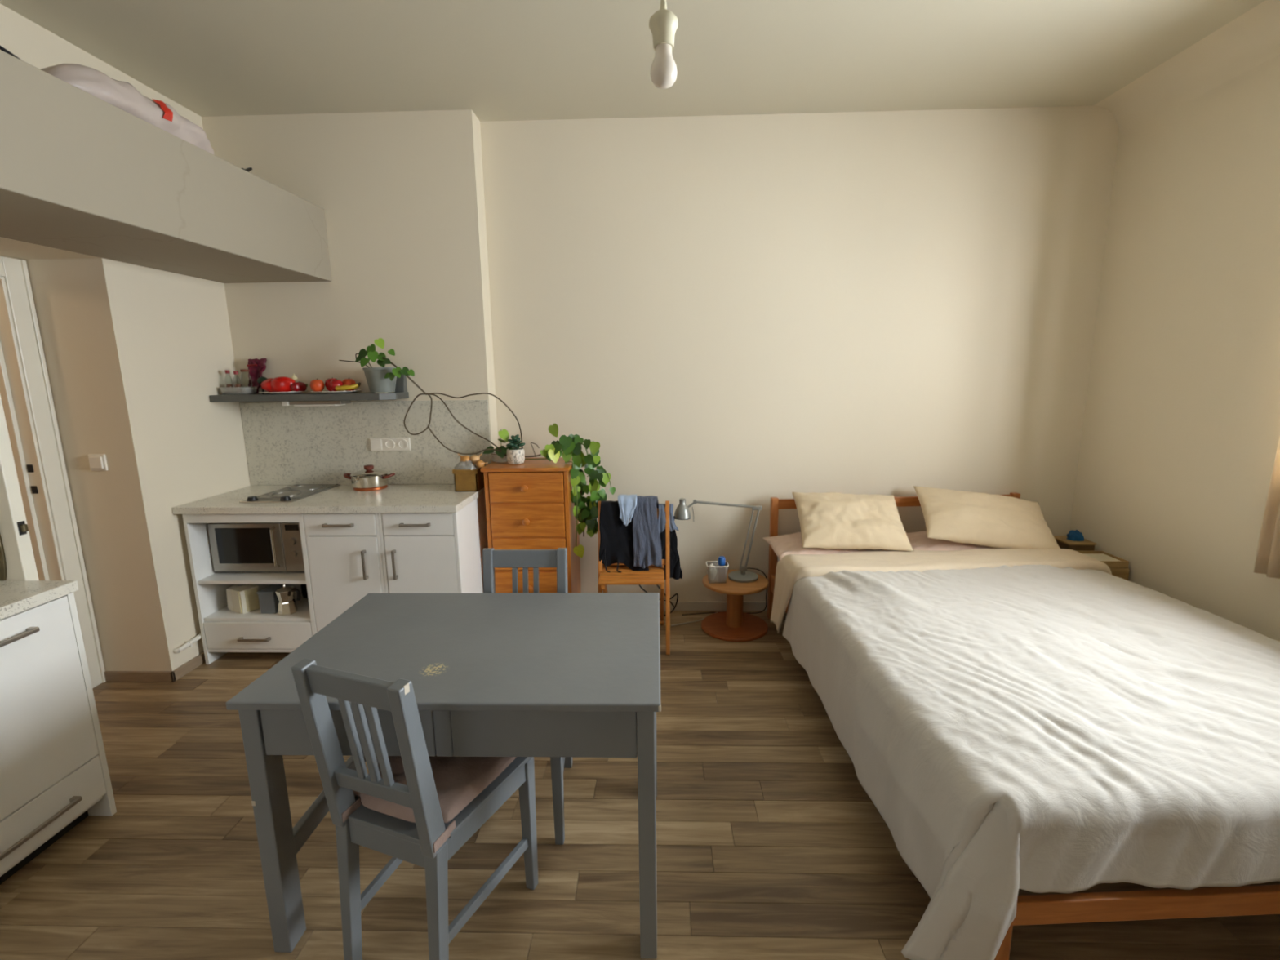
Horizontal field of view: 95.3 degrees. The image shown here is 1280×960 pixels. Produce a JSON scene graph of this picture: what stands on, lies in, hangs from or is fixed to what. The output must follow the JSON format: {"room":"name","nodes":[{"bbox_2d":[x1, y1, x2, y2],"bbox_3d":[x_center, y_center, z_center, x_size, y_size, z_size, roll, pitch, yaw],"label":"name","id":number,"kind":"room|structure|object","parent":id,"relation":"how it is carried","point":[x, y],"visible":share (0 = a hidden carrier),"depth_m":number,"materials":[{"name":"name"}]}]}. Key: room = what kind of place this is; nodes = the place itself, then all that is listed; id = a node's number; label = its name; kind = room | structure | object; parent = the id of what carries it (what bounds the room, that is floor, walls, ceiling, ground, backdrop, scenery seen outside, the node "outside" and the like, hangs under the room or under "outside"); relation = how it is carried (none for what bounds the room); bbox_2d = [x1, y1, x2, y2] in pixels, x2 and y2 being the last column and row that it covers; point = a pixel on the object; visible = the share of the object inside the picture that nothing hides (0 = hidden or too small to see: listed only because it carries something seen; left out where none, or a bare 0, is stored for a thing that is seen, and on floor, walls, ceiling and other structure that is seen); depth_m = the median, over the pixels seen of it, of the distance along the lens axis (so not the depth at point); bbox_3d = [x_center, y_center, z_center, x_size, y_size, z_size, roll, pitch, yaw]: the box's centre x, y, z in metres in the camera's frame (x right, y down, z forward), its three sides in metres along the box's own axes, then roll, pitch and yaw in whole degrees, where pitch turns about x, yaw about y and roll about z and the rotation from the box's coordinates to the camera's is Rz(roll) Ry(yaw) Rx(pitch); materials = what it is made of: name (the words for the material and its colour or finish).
{"room":"studio apartment","nodes":[
{"label":"studio apartment","id":0,"kind":"room"},
{"bbox_2d":[0,3,250,671],"bbox_3d":[-2.809,-0.129,0.924,0.672,3.050,5.206,0,10,2],"label":"wall","id":1,"kind":"structure","parent":0,"point":[135,355],"depth_m":2.88,"materials":[{"name":"paint"}]},
{"bbox_2d":[0,256,105,688],"bbox_3d":[-2.682,0.140,2.180,0.702,2.066,1.178,-9,13,-38],"label":"door","id":2,"kind":"structure","parent":1,"relation":"in","point":[40,540],"depth_m":2.68,"materials":[{"name":"white wood"}]},
{"bbox_2d":[88,453,107,471],"bbox_3d":[-2.601,-0.083,2.795,0.080,0.080,0.020,0,10,2],"label":"light switch","id":3,"kind":"object","parent":1,"relation":"attached to","point":[98,462],"visible":1,"depth_m":2.79,"materials":[{"name":"white plastic"}]},
{"bbox_2d":[104,671,175,682],"bbox_3d":[-2.582,1.010,2.998,0.386,0.055,0.014,0,10,2],"label":"baseboard","id":4,"kind":"structure","parent":1,"relation":"in","point":[110,676],"depth_m":2.99,"materials":[{"name":"brown wood"}]},
{"bbox_2d":[173,633,201,653],"bbox_3d":[-2.377,0.807,3.330,0.033,0.055,0.678,0,10,2],"label":"pipe","id":5,"kind":"object","parent":1,"relation":"attached to","point":[187,643],"visible":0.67,"depth_m":3.07,"materials":[{"name":"white plastic"}]},
{"bbox_2d":[170,651,205,682],"bbox_3d":[-2.385,0.941,3.364,0.014,0.055,0.770,0,10,2],"label":"baseboard","id":6,"kind":"structure","parent":1,"relation":"attached to","point":[199,660],"depth_m":3.09,"materials":[{"name":"brown wood"}]},
{"bbox_2d":[0,49,331,283],"bbox_3d":[-2.164,-0.861,0.771,0.636,0.390,5.206,0,10,2],"label":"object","id":7,"kind":"structure","parent":0,"point":[81,173],"depth_m":2.17,"materials":[{"name":"paint"}]},
{"bbox_2d":[0,45,20,59],"bbox_3d":[-1.945,-1.225,1.488,0.180,0.059,0.740,0,10,2],"label":"folded garment","id":8,"kind":"object","parent":7,"relation":"on","point":[2,48],"visible":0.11,"depth_m":1.72,"materials":[{"name":"black fabric"}]},
{"bbox_2d":[40,63,213,155],"bbox_3d":[-1.949,-1.413,2.237,0.271,0.156,0.710,0,10,2],"label":"plastic sack","id":9,"kind":"object","parent":7,"relation":"on","point":[123,95],"visible":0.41,"depth_m":2.12,"materials":[{"name":"plastic"}]},
{"bbox_2d":[152,98,173,121],"bbox_3d":[-1.838,-1.428,2.247,0.050,0.076,0.032,0,10,2],"label":"print","id":10,"kind":"object","parent":9,"relation":"attached to","point":[165,113],"depth_m":2.24},
{"bbox_2d":[241,167,252,172],"bbox_3d":[-1.826,-1.438,2.703,0.020,0.038,0.072,0,10,2],"label":"clip","id":11,"kind":"object","parent":7,"relation":"on","point":[248,169],"visible":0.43,"depth_m":2.71,"materials":[{"name":"plastic"}]},
{"bbox_2d":[201,109,498,485],"bbox_3d":[-1.980,-0.636,3.635,2.175,3.050,0.354,0,10,2],"label":"wall","id":12,"kind":"structure","parent":0,"point":[401,194],"depth_m":3.32,"materials":[{"name":"paint"}]},
{"bbox_2d":[208,373,408,402],"bbox_3d":[-1.888,-0.530,3.348,1.026,0.142,0.239,0,10,2],"label":"wall shelf","id":13,"kind":"object","parent":12,"relation":"attached to","point":[401,392],"visible":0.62,"depth_m":3.25,"materials":[{"name":"grey paint"}]},
{"bbox_2d":[219,386,257,395],"bbox_3d":[-2.305,-0.513,3.353,0.176,0.042,0.124,0,10,2],"label":"plastic tray","id":14,"kind":"object","parent":13,"relation":"on","point":[220,388],"visible":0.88,"depth_m":3.33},
{"bbox_2d":[224,369,234,394],"bbox_3d":[-2.344,-0.557,3.326,0.036,0.136,0.036,0,10,2],"label":"bottle","id":15,"kind":"object","parent":14,"relation":"in","point":[229,387],"visible":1,"depth_m":3.32,"materials":[{"name":"clear glass"}]},
{"bbox_2d":[233,371,242,394],"bbox_3d":[-2.296,-0.555,3.325,0.036,0.130,0.036,0,10,2],"label":"bottle","id":16,"kind":"object","parent":14,"relation":"in","point":[238,390],"visible":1,"depth_m":3.32,"materials":[{"name":"clear glass"}]},
{"bbox_2d":[240,368,253,394],"bbox_3d":[-2.270,-0.567,3.363,0.056,0.140,0.055,0,10,2],"label":"glass jar","id":17,"kind":"object","parent":14,"relation":"in","point":[241,370],"visible":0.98,"depth_m":3.34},
{"bbox_2d":[246,358,266,393],"bbox_3d":[-2.250,-0.606,3.430,0.130,0.217,0.049,0,10,2],"label":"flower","id":18,"kind":"object","parent":13,"relation":"on","point":[256,366],"visible":0.84,"depth_m":3.42,"materials":[{"name":"plant"}]},
{"bbox_2d":[257,377,267,394],"bbox_3d":[-2.187,-0.550,3.389,0.060,0.099,0.052,0,10,2],"label":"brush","id":19,"kind":"object","parent":13,"relation":"on","point":[260,380],"visible":0.56,"depth_m":3.37,"materials":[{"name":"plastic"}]},
{"bbox_2d":[258,391,307,394],"bbox_3d":[-2.045,-0.501,3.348,0.244,0.013,0.244,0,10,2],"label":"plate","id":20,"kind":"object","parent":13,"relation":"on","point":[292,392],"visible":0.91,"depth_m":3.28,"materials":[{"name":"ceramic"}]},
{"bbox_2d":[260,377,275,391],"bbox_3d":[-2.118,-0.539,3.330,0.116,0.084,0.095,0,10,2],"label":"pepper","id":21,"kind":"object","parent":20,"relation":"on","point":[265,384],"visible":0.68,"depth_m":3.29,"materials":[{"name":"food"}]},
{"bbox_2d":[271,376,299,391],"bbox_3d":[-2.022,-0.544,3.329,0.147,0.092,0.100,0,10,2],"label":"pepper","id":22,"kind":"object","parent":20,"relation":"on","point":[281,384],"visible":0.84,"depth_m":3.29,"materials":[{"name":"food"}]},
{"bbox_2d":[290,373,297,381],"bbox_3d":[-1.987,-0.586,3.351,0.040,0.048,0.040,0,10,2],"label":"garlic bulb","id":23,"kind":"object","parent":22,"relation":"on","point":[294,377],"visible":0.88,"depth_m":3.34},
{"bbox_2d":[289,382,307,391],"bbox_3d":[-1.954,-0.533,3.349,0.060,0.059,0.108,4,12,25],"label":"pepper","id":24,"kind":"object","parent":20,"relation":"on","point":[297,386],"visible":0.99,"depth_m":3.32,"materials":[{"name":"food"}]},
{"bbox_2d":[281,400,351,406],"bbox_3d":[-1.861,-0.445,3.364,0.335,0.032,0.130,0,10,2],"label":"light","id":25,"kind":"object","parent":13,"relation":"attached to","point":[296,403],"visible":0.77,"depth_m":3.31,"materials":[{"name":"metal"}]},
{"bbox_2d":[293,404,345,406],"bbox_3d":[-1.844,-0.434,3.362,0.240,0.010,0.115,0,10,2],"label":"diffuser","id":26,"kind":"object","parent":25,"relation":"attached to","point":[295,405],"depth_m":3.31,"materials":[{"name":"white plastic"}]},
{"bbox_2d":[310,390,360,393],"bbox_3d":[-1.740,-0.503,3.339,0.260,0.013,0.260,0,10,2],"label":"plate","id":27,"kind":"object","parent":13,"relation":"on","point":[343,391],"visible":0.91,"depth_m":3.26,"materials":[{"name":"ceramic"}]},
{"bbox_2d":[310,378,324,391],"bbox_3d":[-1.831,-0.538,3.310,0.074,0.075,0.074,0,10,2],"label":"peach","id":28,"kind":"object","parent":27,"relation":"on","point":[317,385],"visible":0.97,"depth_m":3.29,"materials":[{"name":"food"}]},
{"bbox_2d":[324,377,335,391],"bbox_3d":[-1.767,-0.550,3.352,0.080,0.081,0.080,0,10,2],"label":"apple","id":29,"kind":"object","parent":27,"relation":"on","point":[327,381],"visible":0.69,"depth_m":3.32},
{"bbox_2d":[328,378,343,391],"bbox_3d":[-1.718,-0.537,3.302,0.072,0.073,0.072,0,10,2],"label":"apple","id":30,"kind":"object","parent":27,"relation":"on","point":[333,383],"visible":0.76,"depth_m":3.28,"materials":[{"name":"food"}]},
{"bbox_2d":[335,382,360,391],"bbox_3d":[-1.643,-0.525,3.284,0.128,0.047,0.072,-2,11,-9],"label":"bananas","id":31,"kind":"object","parent":27,"relation":"on","point":[341,388],"visible":1,"depth_m":3.26,"materials":[{"name":"food"}]},
{"bbox_2d":[342,377,355,391],"bbox_3d":[-1.673,-0.549,3.354,0.076,0.077,0.076,0,10,2],"label":"peach","id":32,"kind":"object","parent":27,"relation":"on","point":[348,381],"visible":0.62,"depth_m":3.33,"materials":[{"name":"food"}]},
{"bbox_2d":[338,337,523,456],"bbox_3d":[-1.195,-0.459,3.326,1.000,0.688,0.209,0,10,2],"label":"pothos plant","id":33,"kind":"object","parent":13,"relation":"on","point":[380,380],"visible":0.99,"depth_m":3.26,"materials":[{"name":"green plant"}]},
{"bbox_2d":[239,400,491,485],"bbox_3d":[-1.646,-0.220,3.516,1.496,0.504,0.010,0,10,2],"label":"backsplash","id":34,"kind":"structure","parent":12,"relation":"attached to","point":[285,445],"depth_m":3.51,"materials":[{"name":"stone"}]},
{"bbox_2d":[369,437,410,451],"bbox_3d":[-1.496,-0.215,3.501,0.244,0.079,0.016,0,10,2],"label":"power socket","id":35,"kind":"object","parent":34,"relation":"attached to","point":[375,443],"visible":1,"depth_m":3.49,"materials":[{"name":"white plastic"}]},
{"bbox_2d":[384,439,395,449],"bbox_3d":[-1.501,-0.214,3.498,0.062,0.062,0.009,0,10,2],"label":"socket","id":36,"kind":"object","parent":35,"relation":"attached to","point":[389,444],"depth_m":3.50,"materials":[{"name":"white plastic"}]},
{"bbox_2d":[397,439,408,449],"bbox_3d":[-1.422,-0.214,3.496,0.062,0.062,0.009,0,10,2],"label":"socket","id":37,"kind":"object","parent":35,"relation":"attached to","point":[402,444],"depth_m":3.49,"materials":[{"name":"white plastic"}]},
{"bbox_2d":[0,0,1265,121],"bbox_3d":[-0.177,-1.622,0.653,5.970,0.120,5.760,0,10,2],"label":"ceiling","id":38,"kind":"structure","parent":0,"point":[495,60],"depth_m":2.61,"materials":[{"name":"paint"}]},
{"bbox_2d":[648,0,678,88],"bbox_3d":[0.048,-1.262,1.221,0.100,0.796,0.100,0,10,2],"label":"pendant bulb","id":39,"kind":"object","parent":38,"relation":"hanging from","point":[663,24],"visible":1,"depth_m":1.26,"materials":[{"name":"plastic"}]},
{"bbox_2d":[0,610,1279,959],"bbox_3d":[-0.964,1.401,1.241,7.180,0.120,5.380,0,10,2],"label":"floor","id":40,"kind":"structure","parent":0,"point":[771,845],"depth_m":1.86,"materials":[{"name":"wood"}]},
{"bbox_2d":[0,592,116,884],"bbox_3d":[-2.164,0.897,1.419,0.577,0.838,1.245,0,10,2],"label":"base cabinet","id":41,"kind":"object","parent":40,"relation":"on","point":[55,774],"visible":1,"depth_m":1.86,"materials":[{"name":"white laminate"}]},
{"bbox_2d":[0,580,79,619],"bbox_3d":[-2.175,0.467,1.338,0.565,0.036,1.260,0,10,2],"label":"countertop","id":42,"kind":"structure","parent":41,"relation":"on","point":[16,597],"depth_m":1.85,"materials":[{"name":"stone"}]},
{"bbox_2d":[182,513,317,664],"bbox_3d":[-2.043,0.539,3.342,0.634,0.844,0.577,0,10,2],"label":"base cabinet","id":43,"kind":"object","parent":40,"relation":"on","point":[224,630],"visible":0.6,"depth_m":3.13,"materials":[{"name":"white laminate"}]},
{"bbox_2d":[226,584,260,613],"bbox_3d":[-2.199,0.656,3.237,0.155,0.130,0.111,3,11,21],"label":"canister","id":44,"kind":"object","parent":43,"relation":"on","point":[242,599],"visible":0.84,"depth_m":3.20,"materials":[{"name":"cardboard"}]},
{"bbox_2d":[238,587,259,613],"bbox_3d":[-2.147,0.661,3.202,0.002,0.122,0.088,8,14,41],"label":"print","id":45,"kind":"object","parent":44,"relation":"attached to","point":[248,598],"depth_m":3.20},
{"bbox_2d":[197,571,306,584],"bbox_3d":[-2.046,0.496,3.344,0.592,0.018,0.518,0,10,2],"label":"shelf","id":46,"kind":"object","parent":43,"relation":"attached to","point":[211,577],"depth_m":3.13,"materials":[{"name":"white laminate"}]},
{"bbox_2d":[207,522,304,571],"bbox_3d":[-2.047,0.340,3.337,0.572,0.290,0.416,0,10,2],"label":"microwave","id":47,"kind":"object","parent":43,"relation":"on","point":[234,546],"visible":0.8,"depth_m":3.16,"materials":[{"name":"metal"}]},
{"bbox_2d":[203,583,311,621],"bbox_3d":[-2.043,0.703,3.382,0.592,0.018,0.518,0,10,2],"label":"shelf","id":48,"kind":"object","parent":43,"relation":"attached to","point":[220,613],"depth_m":3.17,"materials":[{"name":"white laminate"}]},
{"bbox_2d":[256,584,283,613],"bbox_3d":[-2.028,0.658,3.225,0.093,0.123,0.118,0,10,2],"label":"storage box","id":49,"kind":"object","parent":43,"relation":"on","point":[268,600],"visible":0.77,"depth_m":3.17,"materials":[{"name":"plastic"}]},
{"bbox_2d":[275,584,300,615],"bbox_3d":[-1.916,0.645,3.190,0.122,0.161,0.090,-4,11,-19],"label":"moka pot","id":50,"kind":"object","parent":43,"relation":"on","point":[285,594],"visible":1,"depth_m":3.16,"materials":[{"name":"metal"}]},
{"bbox_2d":[300,583,307,598],"bbox_3d":[-1.860,0.595,3.425,0.190,0.162,0.185,0,10,2],"label":"toaster","id":51,"kind":"object","parent":43,"relation":"on","point":[304,587],"visible":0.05,"depth_m":3.36,"materials":[{"name":"black plastic"}]},
{"bbox_2d":[172,484,484,514],"bbox_3d":[-1.661,0.100,3.273,1.476,0.036,0.601,0,10,2],"label":"countertop","id":52,"kind":"structure","parent":43,"relation":"on","point":[395,498],"depth_m":3.08,"materials":[{"name":"stone"}]},
{"bbox_2d":[239,484,340,502],"bbox_3d":[-1.974,0.063,3.320,0.285,0.026,0.485,0,10,2],"label":"cooktop","id":53,"kind":"object","parent":52,"relation":"in","point":[295,492],"visible":1,"depth_m":3.26,"materials":[{"name":"metal"}]},
{"bbox_2d":[343,464,395,491],"bbox_3d":[-1.589,-0.018,3.429,0.261,0.138,0.206,7,13,35],"label":"saucepan","id":54,"kind":"object","parent":52,"relation":"on","point":[370,479],"visible":1,"depth_m":3.36,"materials":[{"name":"silver metal"}]},
{"bbox_2d":[452,465,485,491],"bbox_3d":[-0.985,-0.011,3.378,0.141,0.127,0.174,0,10,2],"label":"cardboard box","id":55,"kind":"object","parent":52,"relation":"on","point":[467,478],"visible":0.81,"depth_m":3.30,"materials":[{"name":"cardboard"}]},
{"bbox_2d":[453,460,478,469],"bbox_3d":[-0.993,-0.084,3.330,0.141,0.084,0.102,0,10,2],"label":"plastic bag","id":56,"kind":"object","parent":55,"relation":"on","point":[457,465],"visible":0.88,"depth_m":3.32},
{"bbox_2d":[457,453,471,466],"bbox_3d":[-1.002,-0.118,3.348,0.064,0.073,0.065,-10,14,-43],"label":"onion","id":57,"kind":"object","parent":56,"relation":"on","point":[463,458],"visible":0.98,"depth_m":3.33,"materials":[{"name":"food"}]},
{"bbox_2d":[470,453,481,464],"bbox_3d":[-0.947,-0.121,3.354,0.062,0.062,0.056,8,14,40],"label":"onion","id":58,"kind":"object","parent":55,"relation":"in","point":[473,458],"visible":0.91,"depth_m":3.34,"materials":[{"name":"food"}]},
{"bbox_2d":[475,459,488,468],"bbox_3d":[-0.904,-0.090,3.323,0.062,0.051,0.049,6,12,31],"label":"onion","id":59,"kind":"object","parent":55,"relation":"in","point":[480,464],"visible":0.98,"depth_m":3.31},
{"bbox_2d":[302,513,386,631],"bbox_3d":[-1.529,0.536,3.327,0.390,0.844,0.577,0,10,2],"label":"base cabinet","id":60,"kind":"object","parent":40,"relation":"on","point":[344,552],"visible":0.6,"depth_m":3.04,"materials":[{"name":"white laminate"}]},
{"bbox_2d":[290,657,537,959],"bbox_3d":[-0.563,0.826,1.563,0.376,0.888,0.460,3,11,20],"label":"dining chair","id":61,"kind":"object","parent":40,"relation":"on","point":[416,807],"visible":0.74,"depth_m":1.41,"materials":[{"name":"grey paint"}]},
{"bbox_2d":[352,754,516,823],"bbox_3d":[-0.551,0.785,1.590,0.357,0.055,0.356,3,11,20],"label":"cushion","id":62,"kind":"object","parent":61,"relation":"on","point":[464,785],"depth_m":1.50,"materials":[{"name":"pink fabric"}]},
{"bbox_2d":[377,493,488,593],"bbox_3d":[-1.130,0.533,3.315,0.404,0.844,0.577,0,10,2],"label":"base cabinet","id":63,"kind":"object","parent":40,"relation":"on","point":[423,553],"visible":0.6,"depth_m":3.04,"materials":[{"name":"white laminate"}]},
{"bbox_2d":[226,592,661,959],"bbox_3d":[-0.465,0.843,1.823,1.060,0.755,0.720,0,10,2],"label":"dining table","id":64,"kind":"object","parent":40,"relation":"on","point":[491,674],"visible":0.92,"depth_m":1.53,"materials":[{"name":"grey paint"}]},
{"bbox_2d":[482,547,573,844],"bbox_3d":[-0.433,0.731,2.069,0.376,0.888,0.460,0,10,2],"label":"dining chair","id":65,"kind":"object","parent":40,"relation":"on","point":[492,558],"visible":0.09,"depth_m":2.19,"materials":[{"name":"grey paint"}]},
{"bbox_2d":[480,457,581,592],"bbox_3d":[-0.631,0.399,3.529,0.497,1.018,0.436,0,10,2],"label":"dresser","id":66,"kind":"object","parent":40,"relation":"on","point":[529,505],"visible":0.48,"depth_m":3.31,"materials":[{"name":"orange wood"}]},
{"bbox_2d":[506,434,524,464],"bbox_3d":[-0.724,-0.178,3.381,0.112,0.171,0.111,0,10,2],"label":"succulent pot","id":67,"kind":"object","parent":66,"relation":"on","point":[517,455],"visible":1,"depth_m":3.36,"materials":[{"name":"ceramic"}]},
{"bbox_2d":[483,423,615,557],"bbox_3d":[-0.529,0.054,3.433,0.774,0.771,0.201,1,10,8],"label":"pothos","id":68,"kind":"object","parent":66,"relation":"on","point":[569,446],"visible":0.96,"depth_m":3.38,"materials":[{"name":"plant"}]},
{"bbox_2d":[598,500,670,654],"bbox_3d":[-0.032,0.536,3.321,0.404,0.829,0.485,0,10,2],"label":"chair","id":69,"kind":"object","parent":40,"relation":"on","point":[655,575],"visible":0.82,"depth_m":3.23,"materials":[{"name":"brown wood"}]},
{"bbox_2d":[616,556,621,572],"bbox_3d":[-0.122,0.470,3.238,0.022,0.075,0.065,-4,11,-17],"label":"strap","id":70,"kind":"object","parent":69,"relation":"on","point":[617,557],"visible":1,"depth_m":3.24,"materials":[{"name":"black fabric"}]},
{"bbox_2d":[599,500,648,570],"bbox_3d":[-0.086,0.360,3.329,0.293,0.490,0.201,0,10,2],"label":"jacket","id":71,"kind":"object","parent":69,"relation":"hanging from","point":[615,537],"visible":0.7,"depth_m":3.27,"materials":[{"name":"black fabric"}]},
{"bbox_2d":[604,548,610,572],"bbox_3d":[-0.191,0.426,3.250,0.023,0.151,0.121,-4,11,-15],"label":"strap","id":72,"kind":"object","parent":71,"relation":"hanging from","point":[604,548],"visible":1,"depth_m":3.24,"materials":[{"name":"black fabric"}]},
{"bbox_2d":[617,494,636,525],"bbox_3d":[-0.067,0.234,3.333,0.110,0.315,0.180,0,10,2],"label":"shirt","id":73,"kind":"object","parent":71,"relation":"on","point":[627,503],"visible":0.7,"depth_m":3.25,"materials":[{"name":"blue fabric"}]},
{"bbox_2d":[632,495,662,568],"bbox_3d":[0.043,0.293,3.313,0.164,0.410,0.228,0,10,2],"label":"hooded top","id":74,"kind":"object","parent":69,"relation":"hanging from","point":[647,551],"visible":0.98,"depth_m":3.25,"materials":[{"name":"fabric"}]},
{"bbox_2d":[657,503,679,537],"bbox_3d":[0.161,0.318,3.361,0.126,0.376,0.154,0,10,2],"label":"cardigan","id":75,"kind":"object","parent":69,"relation":"hanging from","point":[661,518],"visible":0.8,"depth_m":3.29,"materials":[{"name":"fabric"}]},
{"bbox_2d":[660,515,682,579],"bbox_3d":[0.179,0.404,3.400,0.141,0.412,0.100,0,10,2],"label":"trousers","id":76,"kind":"object","parent":69,"relation":"hanging from","point":[675,571],"visible":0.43,"depth_m":3.43,"materials":[{"name":"black fabric"}]},
{"bbox_2d":[638,584,678,617],"bbox_3d":[0.079,0.736,3.708,0.327,0.277,0.079,0,10,2],"label":"cable","id":77,"kind":"object","parent":40,"relation":"on","point":[657,585],"visible":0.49,"depth_m":3.69,"materials":[{"name":"plastic"}]},
{"bbox_2d":[671,610,751,626],"bbox_3d":[0.445,0.865,3.707,0.566,0.008,0.076,-5,11,-21],"label":"cable","id":78,"kind":"object","parent":40,"relation":"on","point":[722,611],"visible":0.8,"depth_m":3.62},
{"bbox_2d":[701,569,768,641],"bbox_3d":[0.573,0.749,3.524,0.400,0.302,0.400,0,10,2],"label":"side table","id":79,"kind":"object","parent":40,"relation":"on","point":[733,624],"visible":0.87,"depth_m":3.47,"materials":[{"name":"wood"}]},
{"bbox_2d":[706,560,728,583],"bbox_3d":[0.460,0.549,3.475,0.130,0.108,0.106,0,10,2],"label":"plastic basket","id":80,"kind":"object","parent":79,"relation":"on","point":[715,580],"visible":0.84,"depth_m":3.46,"materials":[{"name":"plastic"}]},
{"bbox_2d":[706,563,717,581],"bbox_3d":[0.427,0.550,3.471,0.054,0.111,0.060,6,12,32],"label":"tissue","id":81,"kind":"object","parent":80,"relation":"in","point":[713,571],"visible":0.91,"depth_m":3.45,"materials":[{"name":"white paper"}]},
{"bbox_2d":[718,555,725,582],"bbox_3d":[0.485,0.527,3.465,0.042,0.149,0.041,0,10,2],"label":"bottle","id":82,"kind":"object","parent":80,"relation":"in","point":[722,560],"visible":0.99,"depth_m":3.45,"materials":[{"name":"blue plastic"}]},
{"bbox_2d":[674,497,767,615],"bbox_3d":[0.503,0.493,3.565,0.594,0.797,0.270,0,10,2],"label":"desk lamp","id":83,"kind":"object","parent":79,"relation":"on","point":[682,512],"visible":0.96,"depth_m":3.46,"materials":[{"name":"metal"}]},
{"bbox_2d":[767,492,1279,959],"bbox_3d":[1.608,0.677,2.530,1.535,0.775,2.294,-1,10,-2],"label":"frame","id":84,"kind":"object","parent":40,"relation":"on","point":[1260,900],"visible":0.16,"depth_m":1.42,"materials":[{"name":"brown wood"}]},
{"bbox_3d":[1.608,0.714,2.532,1.596,0.207,2.283,0,10,2],"label":"mattress","id":85,"kind":"object","parent":84,"relation":"on","visible":0},
{"bbox_2d":[761,532,885,560],"bbox_3d":[1.077,0.391,3.374,0.660,0.142,0.359,-1,10,-4],"label":"pillow","id":86,"kind":"object","parent":85,"relation":"on","point":[783,545],"visible":0.3,"depth_m":3.29,"materials":[{"name":"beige fabric"}]},
{"bbox_2d":[791,491,914,551],"bbox_3d":[1.196,0.228,3.325,0.614,0.272,0.371,0,10,2],"label":"pillow","id":87,"kind":"object","parent":86,"relation":"on","point":[828,520],"visible":1,"depth_m":3.24,"materials":[{"name":"beige fabric"}]},
{"bbox_2d":[906,530,995,551],"bbox_3d":[1.867,0.372,3.409,0.750,0.130,0.379,0,10,2],"label":"sheet","id":88,"kind":"object","parent":85,"relation":"on","point":[919,540],"visible":0.23,"depth_m":3.30,"materials":[{"name":"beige fabric"}]},
{"bbox_2d":[913,485,1060,549],"bbox_3d":[1.971,0.220,3.335,0.741,0.308,0.359,1,10,7],"label":"pillow","id":89,"kind":"object","parent":88,"relation":"on","point":[996,521],"visible":0.98,"depth_m":3.24,"materials":[{"name":"beige fabric"}]},
{"bbox_2d":[769,548,1279,959],"bbox_3d":[1.629,0.764,2.326,1.902,0.472,2.025,0,10,2],"label":"duvet","id":90,"kind":"object","parent":85,"relation":"on","point":[1033,720],"visible":0.98,"depth_m":1.73,"materials":[{"name":"beige fabric"}]},
{"bbox_2d":[1109,568,1129,580],"bbox_3d":[2.581,0.663,3.436,0.175,0.452,0.460,0,10,2],"label":"shelf","id":91,"kind":"object","parent":40,"relation":"on","point":[1123,573],"visible":0.14,"depth_m":3.17,"materials":[{"name":"brown wood"}]},
{"bbox_2d":[1053,536,1096,551],"bbox_3d":[2.583,0.389,3.482,0.160,0.070,0.160,0,10,2],"label":"wooden box","id":92,"kind":"object","parent":91,"relation":"on","point":[1063,543],"visible":0.5,"depth_m":3.41,"materials":[{"name":"brown wood"}]},
{"bbox_2d":[1066,529,1084,541],"bbox_3d":[2.587,0.323,3.465,0.088,0.061,0.077,0,10,2],"label":"cloth","id":93,"kind":"object","parent":92,"relation":"on","point":[1075,535],"visible":1,"depth_m":3.44,"materials":[{"name":"fabric"}]},
{"bbox_2d":[1076,551,1128,568],"bbox_3d":[2.574,0.444,3.266,0.165,0.040,0.195,0,10,2],"label":"wooden tray","id":94,"kind":"object","parent":91,"relation":"on","point":[1122,563],"visible":0.4,"depth_m":3.17,"materials":[{"name":"brown wood"}]},
{"bbox_2d":[1083,553,1119,560],"bbox_3d":[2.574,0.446,3.263,0.135,0.026,0.140,0,10,2],"label":"notebook","id":95,"kind":"object","parent":94,"relation":"in","point":[1100,557],"visible":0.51,"depth_m":3.27,"materials":[{"name":"paper"}]},
{"bbox_2d":[480,106,1119,601],"bbox_3d":[1.004,-0.672,3.622,3.800,3.050,0.200,0,10,2],"label":"wall","id":96,"kind":"structure","parent":0,"point":[750,309],"depth_m":3.45,"materials":[{"name":"paint"}]},
{"bbox_2d":[659,601,767,610],"bbox_3d":[0.914,0.819,3.789,3.570,0.060,0.014,0,10,2],"label":"baseboard","id":97,"kind":"structure","parent":96,"relation":"attached to","point":[681,606],"depth_m":3.80,"materials":[{"name":"wood"}]},
{"bbox_2d":[1069,54,1279,641],"bbox_3d":[2.715,-0.182,0.835,0.220,3.050,5.360,0,10,2],"label":"wall","id":98,"kind":"structure","parent":0,"point":[1180,434],"depth_m":2.81,"materials":[{"name":"paint"}]},
{"bbox_2d":[1093,0,1279,136],"bbox_3d":[2.508,-1.504,0.598,0.160,0.160,5.360,0,10,2],"label":"trim","id":99,"kind":"structure","parent":98,"relation":"attached to","point":[1251,39],"depth_m":2.69,"materials":[{"name":"paint"}]},
{"bbox_2d":[1253,437,1279,581],"bbox_3d":[2.578,-0.408,1.225,0.073,2.013,2.300,0,10,2],"label":"curtain","id":100,"kind":"object","parent":98,"relation":"attached to","point":[1268,555],"visible":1,"depth_m":2.39,"materials":[{"name":"beige fabric"}]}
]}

